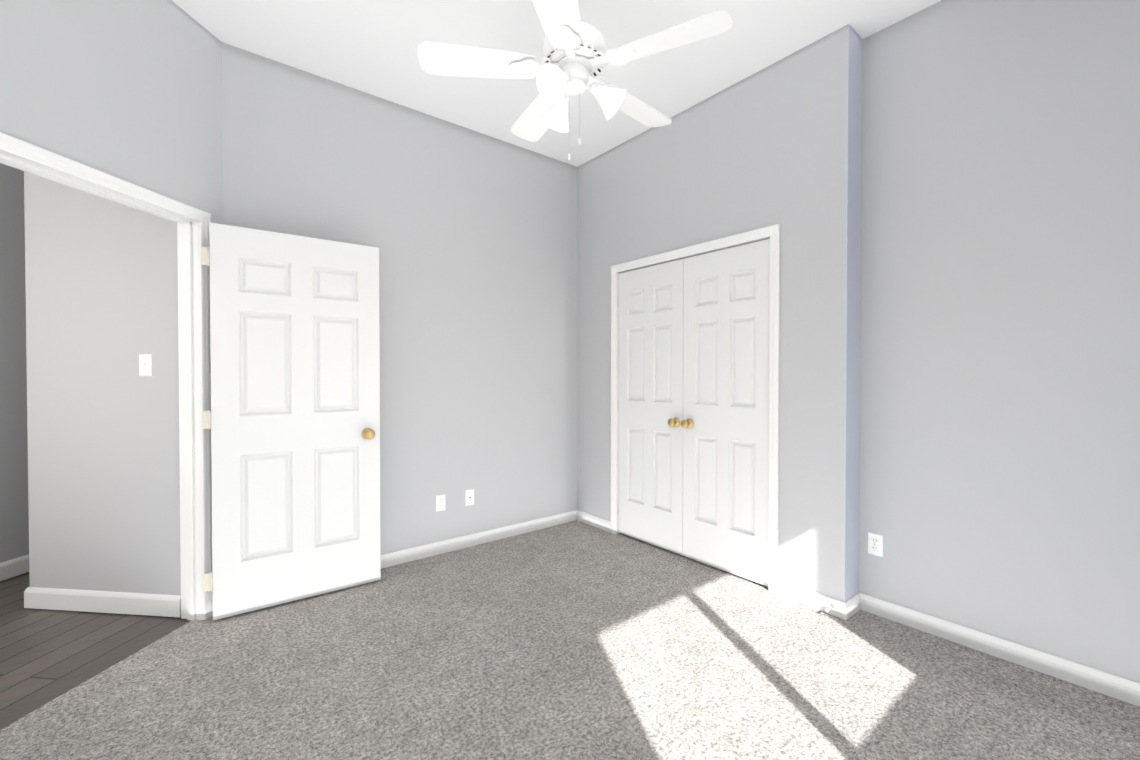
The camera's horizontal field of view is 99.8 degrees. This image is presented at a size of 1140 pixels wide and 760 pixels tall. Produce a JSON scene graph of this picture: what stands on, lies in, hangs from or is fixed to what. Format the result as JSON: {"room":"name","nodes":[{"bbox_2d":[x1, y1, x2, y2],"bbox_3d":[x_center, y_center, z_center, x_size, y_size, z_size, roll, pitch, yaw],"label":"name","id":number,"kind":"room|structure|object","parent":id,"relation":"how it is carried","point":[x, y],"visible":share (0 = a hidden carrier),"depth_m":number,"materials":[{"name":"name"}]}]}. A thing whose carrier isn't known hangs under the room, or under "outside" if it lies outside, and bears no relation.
{"room":"empty bedroom","nodes":[
{"label":"empty bedroom","id":0,"kind":"room"},
{"bbox_2d":[0,163,28,562],"bbox_3d":[-3.618,-0.189,2.287,0.120,2.850,3.800,0,1,6],"label":"wall","id":1,"kind":"structure","parent":0,"point":[14,524],"depth_m":3.00,"materials":[{"name":"grey paint"}]},
{"bbox_2d":[0,572,191,729],"bbox_3d":[-2.947,1.266,2.231,1.950,0.042,4.000,0,1,6],"label":"floor","id":2,"kind":"structure","parent":0,"point":[47,655],"depth_m":2.26,"materials":[{"name":"grey wood"}]},
{"bbox_2d":[24,171,180,594],"bbox_3d":[-2.399,-0.200,3.198,0.933,2.850,1.325,0,1,6],"label":"wall","id":3,"kind":"structure","parent":0,"point":[101,278],"depth_m":2.54,"materials":[{"name":"grey paint"}]},
{"bbox_2d":[0,554,180,616],"bbox_3d":[-2.777,1.179,2.539,1.500,0.108,2.750,0,1,6],"label":"baseboard","id":4,"kind":"structure","parent":3,"relation":"attached to","point":[165,605],"depth_m":2.55,"materials":[{"name":"white wood"}]},
{"bbox_2d":[139,354,151,375],"bbox_3d":[-2.222,-0.078,2.512,0.052,0.116,0.052,-1,1,-39],"label":"light switch","id":5,"kind":"object","parent":3,"relation":"attached to","point":[145,364],"visible":1,"depth_m":2.51,"materials":[{"name":"white plastic"}]},
{"bbox_2d":[0,0,222,223],"bbox_3d":[-2.026,-0.333,1.760,0.120,3.150,1.800,0,1,6],"label":"wall","id":6,"kind":"structure","parent":0,"point":[130,91],"depth_m":2.07,"materials":[{"name":"grey paint"}]},
{"bbox_2d":[0,132,212,620],"bbox_3d":[-1.994,0.190,2.054,0.158,2.097,0.934,0,1,6],"label":"door frame","id":7,"kind":"structure","parent":6,"relation":"attached to","point":[194,347],"depth_m":2.45,"materials":[{"name":"white wood"}]},
{"bbox_2d":[201,222,380,619],"bbox_3d":[-1.496,0.211,2.655,0.856,2.012,0.180,-1,1,-39],"label":"entry door","id":8,"kind":"structure","parent":6,"relation":"in","point":[291,419],"depth_m":2.63,"materials":[{"name":"white wood"}]},
{"bbox_2d":[222,42,576,554],"bbox_3d":[-0.896,-0.353,3.460,2.605,3.150,0.120,-1,1,-39],"label":"wall","id":9,"kind":"structure","parent":0,"point":[470,234],"depth_m":3.37,"materials":[{"name":"grey paint"}]},
{"bbox_2d":[436,494,444,511],"bbox_3d":[-0.910,0.866,3.380,0.072,0.116,0.009,-1,1,-39],"label":"outlet","id":10,"kind":"object","parent":9,"relation":"attached to","point":[440,502],"visible":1,"depth_m":3.37,"materials":[{"name":"white plastic"}]},
{"bbox_2d":[465,489,473,505],"bbox_3d":[-0.734,0.862,3.522,0.072,0.116,0.008,-1,1,-39],"label":"outlet","id":11,"kind":"object","parent":9,"relation":"attached to","point":[469,496],"visible":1,"depth_m":3.52,"materials":[{"name":"white plastic"}]},
{"bbox_2d":[380,510,579,568],"bbox_3d":[-0.920,1.181,3.363,2.548,0.085,0.030,-1,1,-39],"label":"baseboard","id":12,"kind":"structure","parent":9,"relation":"attached to","point":[419,552],"depth_m":3.53,"materials":[{"name":"white wood"}]},
{"bbox_2d":[172,0,940,166],"bbox_3d":[-0.370,-1.863,2.158,3.754,0.100,2.780,-1,1,-39],"label":"ceiling","id":13,"kind":"structure","parent":0,"point":[369,46],"depth_m":2.58,"materials":[{"name":"white paint"}]},
{"bbox_2d":[417,0,732,160],"bbox_3d":[0.038,-1.387,2.132,1.250,0.849,1.273,-1,1,-39],"label":"ceiling fan","id":14,"kind":"object","parent":13,"relation":"hanging from","point":[576,55],"visible":1,"depth_m":2.02,"materials":[{"name":"white"}]},
{"bbox_2d":[0,520,1139,759],"bbox_3d":[0.203,1.266,1.880,4.254,0.050,3.990,-1,1,-39],"label":"floor carpet","id":15,"kind":"object","parent":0,"point":[576,640],"visible":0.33,"depth_m":1.97,"materials":[{"name":"grey carpet"}]},
{"bbox_2d":[577,24,847,601],"bbox_3d":[0.788,-0.352,3.348,0.120,3.150,2.164,-1,1,-39],"label":"wall","id":16,"kind":"structure","parent":0,"point":[765,147],"depth_m":2.74,"materials":[{"name":"grey paint"}]},
{"bbox_2d":[580,511,610,531],"bbox_3d":[0.202,1.173,3.989,0.014,0.085,0.399,-1,1,-39],"label":"baseboard","id":17,"kind":"structure","parent":16,"relation":"attached to","point":[595,521],"depth_m":3.97,"materials":[{"name":"white wood"}]},
{"bbox_2d":[617,259,683,555],"bbox_3d":[0.561,0.187,3.530,0.108,2.040,0.636,-1,1,-39],"label":"closet door","id":18,"kind":"structure","parent":16,"relation":"in","point":[650,417],"depth_m":3.51,"materials":[{"name":"white wood"}]},
{"bbox_2d":[611,224,779,594],"bbox_3d":[0.806,0.164,3.316,0.139,2.119,1.379,-1,1,-39],"label":"trim","id":19,"kind":"structure","parent":16,"relation":"attached to","point":[772,233],"depth_m":2.79,"materials":[{"name":"white wood"}]},
{"bbox_2d":[681,239,769,586],"bbox_3d":[0.962,0.193,3.032,0.108,2.040,0.636,-1,1,-39],"label":"closet door","id":20,"kind":"structure","parent":16,"relation":"in","point":[725,423],"depth_m":3.02,"materials":[{"name":"white wood"}]},
{"bbox_2d":[778,580,855,619],"bbox_3d":[1.320,1.189,2.617,0.040,0.085,0.366,-1,1,-39],"label":"baseboard","id":21,"kind":"structure","parent":16,"relation":"attached to","point":[843,610],"depth_m":2.58,"materials":[{"name":"white wood"}]},
{"bbox_2d":[825,604,833,611],"bbox_3d":[1.348,1.188,2.494,0.070,0.022,0.022,-1,1,-39],"label":"door stop","id":22,"kind":"object","parent":21,"relation":"attached to","point":[830,607],"visible":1,"depth_m":2.50,"materials":[{"name":"white"}]},
{"bbox_2d":[844,24,862,601],"bbox_3d":[1.500,-0.343,2.604,0.300,3.150,0.120,-1,1,-39],"label":"wall","id":23,"kind":"structure","parent":0,"point":[853,307],"depth_m":2.52,"materials":[{"name":"grey paint"}]},
{"bbox_2d":[859,0,1139,682],"bbox_3d":[2.104,-0.336,1.997,0.120,3.150,1.822,-1,1,-39],"label":"wall","id":24,"kind":"structure","parent":0,"point":[999,492],"depth_m":2.12,"materials":[{"name":"grey paint"}]},
{"bbox_2d":[868,532,882,556],"bbox_3d":[1.607,0.866,2.527,0.009,0.116,0.072,-1,1,-39],"label":"outlet","id":25,"kind":"object","parent":24,"relation":"attached to","point":[875,543],"visible":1,"depth_m":2.52,"materials":[{"name":"white plastic"}]},
{"bbox_2d":[852,592,1139,706],"bbox_3d":[2.035,1.197,1.979,0.034,0.085,1.553,-1,1,-39],"label":"baseboard","id":26,"kind":"structure","parent":24,"relation":"attached to","point":[1109,684],"depth_m":2.11,"materials":[{"name":"white wood"}]}
]}

